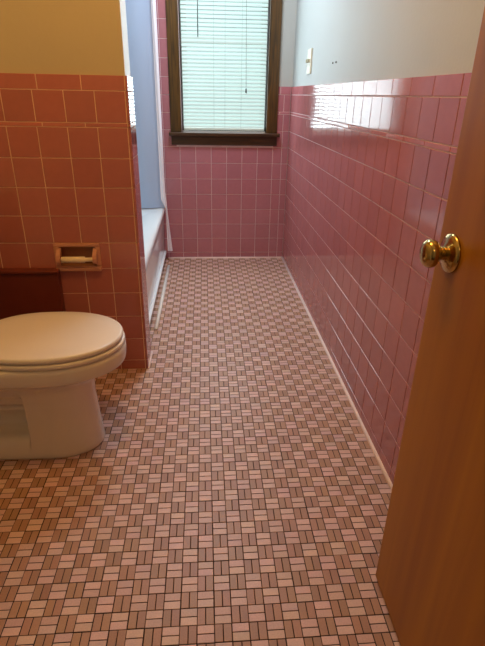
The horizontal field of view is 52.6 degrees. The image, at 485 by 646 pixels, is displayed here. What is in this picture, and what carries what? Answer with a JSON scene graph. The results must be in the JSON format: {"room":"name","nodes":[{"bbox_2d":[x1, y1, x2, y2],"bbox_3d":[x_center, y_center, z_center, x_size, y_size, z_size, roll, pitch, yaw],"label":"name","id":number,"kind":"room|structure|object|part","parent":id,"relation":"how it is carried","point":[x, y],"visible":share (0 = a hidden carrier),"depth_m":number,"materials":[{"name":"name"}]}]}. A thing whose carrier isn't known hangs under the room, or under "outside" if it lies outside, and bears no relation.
{"room":"bathroom","nodes":[
{"label":"bathroom","id":0,"kind":"room"},
{"bbox_2d":[0,0,150,368],"bbox_3d":[-0.859,-0.921,1.768,0.890,2.440,0.150,-1,25,-4],"label":"wall","id":1,"kind":"structure","parent":0,"point":[69,168],"depth_m":1.84,"materials":[{"name":"pink tile"}]},
{"bbox_2d":[0,268,65,319],"bbox_3d":[-0.981,0.006,2.082,0.462,0.487,0.047,-1,25,-4],"label":"access panel","id":2,"kind":"object","parent":1,"relation":"attached to","point":[22,290],"visible":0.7,"depth_m":2.01,"materials":[{"name":"red paint"}]},
{"bbox_2d":[53,243,101,270],"bbox_3d":[-0.672,-0.274,2.012,0.184,0.116,0.088,-1,25,-4],"label":"toilet paper holder","id":3,"kind":"object","parent":1,"relation":"attached to","point":[68,256],"visible":0.89,"depth_m":2.00,"materials":[{"name":"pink ceramic"}]},
{"bbox_2d":[147,351,152,368],"bbox_3d":[-0.436,0.175,2.320,0.010,0.010,0.160,-1,25,-4],"label":"trim","id":4,"kind":"structure","parent":1,"relation":"attached to","point":[151,351],"depth_m":2.30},
{"bbox_2d":[125,0,172,250],"bbox_3d":[-0.834,-1.391,3.238,0.663,1.888,0.035,-1,25,-4],"label":"shower curtain","id":5,"kind":"object","parent":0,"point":[141,16],"visible":0.3,"depth_m":3.23,"materials":[{"name":"blue fabric"}]},
{"bbox_2d":[0,258,400,645],"bbox_3d":[-0.103,0.615,1.532,2.600,0.120,5.265,-1,25,-4],"label":"floor","id":6,"kind":"structure","parent":0,"point":[234,492],"depth_m":1.52,"materials":[{"name":"tile"}]},
{"bbox_2d":[0,312,125,459],"bbox_3d":[-0.781,0.086,1.620,0.779,0.742,0.470,-1,25,-4],"label":"toilet","id":7,"kind":"object","parent":6,"relation":"on","point":[50,362],"visible":1,"depth_m":1.61,"materials":[{"name":"white ceramic"}]},
{"bbox_3d":[-0.632,0.039,1.610,0.469,0.022,0.362,-1,25,-4],"label":"lid","id":8,"kind":"part","parent":7,"relation":"part of","materials":[{"name":"white plastic"}]},
{"bbox_3d":[-0.630,0.060,1.620,0.476,0.016,0.364,-1,25,-4],"label":"seat","id":9,"kind":"part","parent":7,"relation":"part of","materials":[{"name":"white plastic"}]},
{"bbox_2d":[141,208,166,324],"bbox_3d":[-0.896,-0.349,2.959,0.764,0.389,1.515,-1,25,-4],"label":"bathtub","id":10,"kind":"object","parent":6,"relation":"on","point":[152,218],"visible":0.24,"depth_m":3.01,"materials":[{"name":"ceramic"}]},
{"bbox_2d":[154,265,169,329],"bbox_3d":[-0.499,-0.190,3.095,0.022,0.022,1.065,-1,25,-4],"label":"trim","id":11,"kind":"structure","parent":6,"relation":"on","point":[156,327],"depth_m":2.97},
{"bbox_2d":[156,0,296,257],"bbox_3d":[-0.488,-1.628,3.300,1.873,2.440,0.120,-1,25,-4],"label":"wall","id":12,"kind":"structure","parent":0,"point":[222,200],"depth_m":3.56,"materials":[{"name":"tile"}]},
{"bbox_2d":[165,0,282,145],"bbox_3d":[-0.118,-1.810,3.220,0.764,1.208,0.165,-1,25,-4],"label":"window","id":13,"kind":"structure","parent":12,"relation":"in","point":[269,138],"depth_m":3.28,"materials":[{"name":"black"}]},
{"bbox_3d":[-0.446,-1.790,3.159,0.076,1.045,0.022,-1,25,-4],"label":"casing","id":14,"kind":"part","parent":13,"relation":"part of","materials":[{"name":"brown wood"}]},
{"bbox_2d":[180,0,267,130],"bbox_3d":[-0.118,-1.806,3.204,0.562,1.022,0.038,-1,25,-4],"label":"window blind","id":15,"kind":"object","parent":13,"relation":"attached to","point":[227,47],"visible":1,"depth_m":3.25,"materials":[{"name":"grey plastic"}]},
{"bbox_3d":[-0.188,-1.792,3.194,0.001,0.971,0.001,-1,25,-4],"label":"ladder cord","id":16,"kind":"part","parent":15,"relation":"part of","materials":[{"name":"white fabric"}]},
{"bbox_3d":[-0.127,-1.352,3.421,0.558,0.016,0.024,-1,25,-4],"label":"rail","id":17,"kind":"part","parent":15,"relation":"part of","materials":[{"name":"white"}]},
{"bbox_3d":[-0.119,-2.074,3.169,0.566,0.512,0.030,-1,25,-4],"label":"sash","id":18,"kind":"part","parent":13,"relation":"part of","materials":[{"name":"white plastic"}]},
{"bbox_3d":[-0.119,-2.075,3.167,0.502,0.437,0.004,-1,25,-4],"label":"pane","id":19,"kind":"part","parent":13,"relation":"part of","materials":[{"name":"clear glass"}]},
{"bbox_3d":[-0.126,-1.612,3.348,0.566,0.555,0.030,-1,25,-4],"label":"sash","id":20,"kind":"part","parent":13,"relation":"part of","materials":[{"name":"white plastic"}]},
{"bbox_3d":[-0.126,-1.614,3.346,0.502,0.480,0.004,-1,25,-4],"label":"pane","id":21,"kind":"part","parent":13,"relation":"part of","materials":[{"name":"clear glass"}]},
{"bbox_3d":[-0.124,-1.307,3.400,0.764,0.023,0.065,-1,25,-4],"label":"sill","id":22,"kind":"part","parent":13,"relation":"part of","materials":[{"name":"brown wood"}]},
{"bbox_3d":[0.210,-1.799,3.206,0.076,1.045,0.022,-1,25,-4],"label":"casing","id":23,"kind":"part","parent":13,"relation":"part of","materials":[{"name":"brown wood"}]},
{"bbox_2d":[168,257,280,258],"bbox_3d":[-0.129,-0.503,3.788,0.878,0.017,0.017,-1,25,-4],"label":"trim","id":24,"kind":"structure","parent":12,"relation":"attached to","point":[168,257],"depth_m":3.77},
{"bbox_2d":[282,0,484,483],"bbox_3d":[0.512,-0.903,1.785,0.120,2.440,3.615,-1,25,-4],"label":"wall","id":25,"kind":"structure","parent":0,"point":[374,132],"depth_m":1.72,"materials":[{"name":"tile"}]},
{"bbox_2d":[306,48,312,73],"bbox_3d":[0.370,-1.469,2.757,0.023,0.126,0.100,-1,25,-4],"label":"light switch","id":26,"kind":"object","parent":25,"relation":"attached to","point":[310,51],"visible":1,"depth_m":2.73,"materials":[{"name":"beige plastic"}]},
{"bbox_2d":[281,257,392,491],"bbox_3d":[0.434,0.228,2.241,0.019,0.019,3.495,-1,25,-4],"label":"trim","id":27,"kind":"structure","parent":25,"relation":"attached to","point":[367,436],"depth_m":2.06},
{"bbox_3d":[-0.178,-0.102,0.038,1.773,2.440,0.120,-1,25,-4],"label":"wall","id":28,"kind":"structure","parent":0,"visible":0},
{"bbox_2d":[376,6,484,645],"bbox_3d":[0.382,-0.105,0.541,0.088,2.021,0.707,-1,25,-4],"label":"door","id":29,"kind":"structure","parent":28,"relation":"in","point":[430,572],"depth_m":0.87,"materials":[{"name":"brown wood"}]},
{"bbox_3d":[0.336,-0.122,0.863,0.042,0.050,0.050,-1,25,-4],"label":"knob","id":30,"kind":"part","parent":29,"relation":"part of","materials":[{"name":"gold metal"}]}
]}

